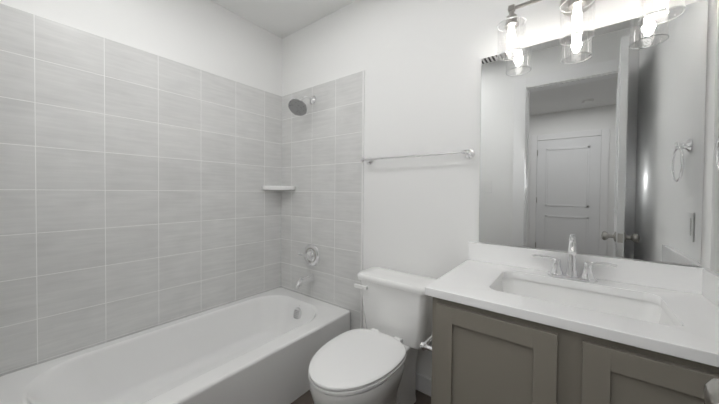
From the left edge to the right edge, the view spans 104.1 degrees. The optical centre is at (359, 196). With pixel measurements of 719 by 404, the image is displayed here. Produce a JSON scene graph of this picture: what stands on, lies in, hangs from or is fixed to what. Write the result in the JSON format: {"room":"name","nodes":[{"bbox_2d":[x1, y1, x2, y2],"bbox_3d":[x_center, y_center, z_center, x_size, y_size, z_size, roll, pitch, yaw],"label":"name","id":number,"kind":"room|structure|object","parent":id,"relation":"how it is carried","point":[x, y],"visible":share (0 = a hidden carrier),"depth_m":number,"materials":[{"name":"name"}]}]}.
{"room":"bathroom","nodes":[
{"label":"bathroom","id":0,"kind":"room"},
{"bbox_2d":[0,0,281,95],"bbox_3d":[-1.226,-0.110,1.790,0.120,2.460,1.670,1,1,37],"label":"wall","id":1,"kind":"structure","parent":0,"point":[211,37],"depth_m":1.81,"materials":[{"name":"white paint"}]},
{"bbox_2d":[0,3,281,375],"bbox_3d":[-1.135,0.138,1.808,0.010,1.965,1.515,1,1,37],"label":"wall tile","id":2,"kind":"structure","parent":1,"relation":"attached to","point":[135,197],"depth_m":1.54,"materials":[{"name":"grey tile"}]},
{"bbox_2d":[210,0,355,38],"bbox_3d":[-0.593,-1.351,-0.249,3.700,0.100,4.500,1,1,37],"label":"ceiling","id":3,"kind":"structure","parent":0,"point":[282,19],"depth_m":2.03,"materials":[{"name":"white paint"}]},
{"bbox_2d":[291,390,430,403],"bbox_3d":[-0.615,1.209,-0.207,3.700,0.100,4.500,1,1,37],"label":"floor","id":4,"kind":"structure","parent":0,"point":[306,398],"depth_m":1.57,"materials":[{"name":"brown wood"}]},
{"bbox_2d":[0,287,349,403],"bbox_3d":[-0.824,0.957,1.578,0.783,0.340,1.507,1,1,37],"label":"bathtub","id":5,"kind":"object","parent":4,"relation":"on","point":[263,347],"visible":0.98,"depth_m":1.54,"materials":[{"name":"white ceramic"}]},
{"bbox_2d":[308,267,436,403],"bbox_3d":[0.054,0.794,1.381,0.452,0.688,0.719,1,1,37],"label":"toilet","id":6,"kind":"object","parent":4,"relation":"on","point":[374,361],"visible":0.96,"depth_m":1.40,"materials":[{"name":"white ceramic"}]},
{"bbox_2d":[420,241,718,403],"bbox_3d":[0.700,0.697,1.026,0.866,0.905,0.553,1,1,37],"label":"bathroom vanity","id":7,"kind":"object","parent":4,"relation":"on","point":[514,325],"visible":1,"depth_m":0.89,"materials":[{"name":"brown paint"}]},
{"bbox_2d":[532,237,616,282],"bbox_3d":[0.848,0.254,1.120,0.275,0.164,0.134,1,1,37],"label":"faucet","id":8,"kind":"object","parent":7,"relation":"on","point":[585,275],"visible":1,"depth_m":1.14,"materials":[{"name":"silver metal"}]},
{"bbox_2d":[282,0,717,378],"bbox_3d":[0.307,-0.096,1.745,2.650,2.460,0.120,1,1,37],"label":"wall","id":9,"kind":"structure","parent":0,"point":[419,62],"depth_m":1.61,"materials":[{"name":"white paint"}]},
{"bbox_2d":[262,186,295,189],"bbox_3d":[-0.651,-0.066,2.266,0.196,0.034,0.196,1,1,37],"label":"corner shelf","id":10,"kind":"object","parent":9,"relation":"attached to","point":[278,187],"visible":1,"depth_m":2.25,"materials":[{"name":"white ceramic"}]},
{"bbox_2d":[298,244,319,265],"bbox_3d":[-0.392,0.457,2.155,0.176,0.166,0.068,1,1,37],"label":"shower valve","id":11,"kind":"structure","parent":9,"relation":"attached to","point":[311,254],"depth_m":2.15,"materials":[{"name":"silver metal"}]},
{"bbox_2d":[281,71,362,329],"bbox_3d":[-0.330,0.140,2.152,0.872,1.965,0.010,1,1,37],"label":"wall tile","id":12,"kind":"structure","parent":9,"relation":"attached to","point":[321,203],"depth_m":2.08,"materials":[{"name":"grey tile"}]},
{"bbox_2d":[288,96,315,115],"bbox_3d":[-0.414,-0.680,2.064,0.141,0.176,0.221,1,1,37],"label":"shower head","id":13,"kind":"object","parent":12,"relation":"attached to","point":[297,106],"visible":1,"depth_m":2.02},
{"bbox_2d":[295,273,314,288],"bbox_3d":[-0.419,0.640,2.117,0.066,0.090,0.161,1,1,37],"label":"tub spout","id":14,"kind":"object","parent":12,"relation":"attached to","point":[310,277],"visible":1,"depth_m":2.10,"materials":[{"name":"silver metal"}]},
{"bbox_2d":[361,70,364,328],"bbox_3d":[-0.442,0.152,1.278,0.011,1.967,1.535,1,1,37],"label":"trim","id":15,"kind":"structure","parent":9,"relation":"attached to","point":[362,191],"depth_m":1.88,"materials":[{"name":"white ceramic"}]},
{"bbox_2d":[361,148,473,164],"bbox_3d":[0.294,-0.227,1.624,0.690,0.054,0.086,1,1,37],"label":"towel rail","id":16,"kind":"object","parent":9,"relation":"attached to","point":[468,153],"visible":1,"depth_m":1.54,"materials":[{"name":"silver metal"}]},
{"bbox_2d":[416,372,431,395],"bbox_3d":[0.298,1.088,1.679,0.708,0.095,0.014,1,1,37],"label":"baseboard","id":17,"kind":"structure","parent":9,"relation":"attached to","point":[423,384],"depth_m":1.62,"materials":[{"name":"white paint"}]},
{"bbox_2d":[497,0,685,60],"bbox_3d":[0.873,-0.753,1.124,0.574,0.265,0.167,1,1,37],"label":"sconce","id":18,"kind":"object","parent":9,"relation":"attached to","point":[574,9],"visible":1,"depth_m":1.12,"materials":[{"name":"clear glass"}]},
{"bbox_2d":[479,0,707,265],"bbox_3d":[0.908,-0.223,1.202,0.740,0.928,0.009,1,1,37],"label":"mirror","id":19,"kind":"object","parent":9,"relation":"attached to","point":[594,145],"visible":0.94,"depth_m":1.14,"materials":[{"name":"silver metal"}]},
{"bbox_2d":[710,0,718,272],"bbox_3d":[0.761,-0.068,0.270,0.120,2.460,1.670,1,1,37],"label":"wall","id":20,"kind":"structure","parent":0,"point":[714,254],"depth_m":0.95,"materials":[{"name":"white paint"}]},
{"bbox_2d":[715,136,718,170],"bbox_3d":[1.051,-0.144,0.784,0.048,0.178,0.149,1,1,37],"label":"towel ring","id":21,"kind":"object","parent":20,"relation":"attached to","point":[717,154],"visible":1,"depth_m":0.84,"materials":[{"name":"silver metal"}]},
{"bbox_3d":[-0.992,-0.089,0.658,1.627,2.460,0.115,1,1,37],"label":"wall","id":22,"kind":"structure","parent":0,"visible":0},
{"bbox_2d":[704,378,718,403],"bbox_3d":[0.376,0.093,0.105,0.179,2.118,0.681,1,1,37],"label":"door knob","id":23,"kind":"object","parent":22,"relation":"in","point":[711,391],"depth_m":0.37,"materials":[{"name":"silver metal"}]}
]}

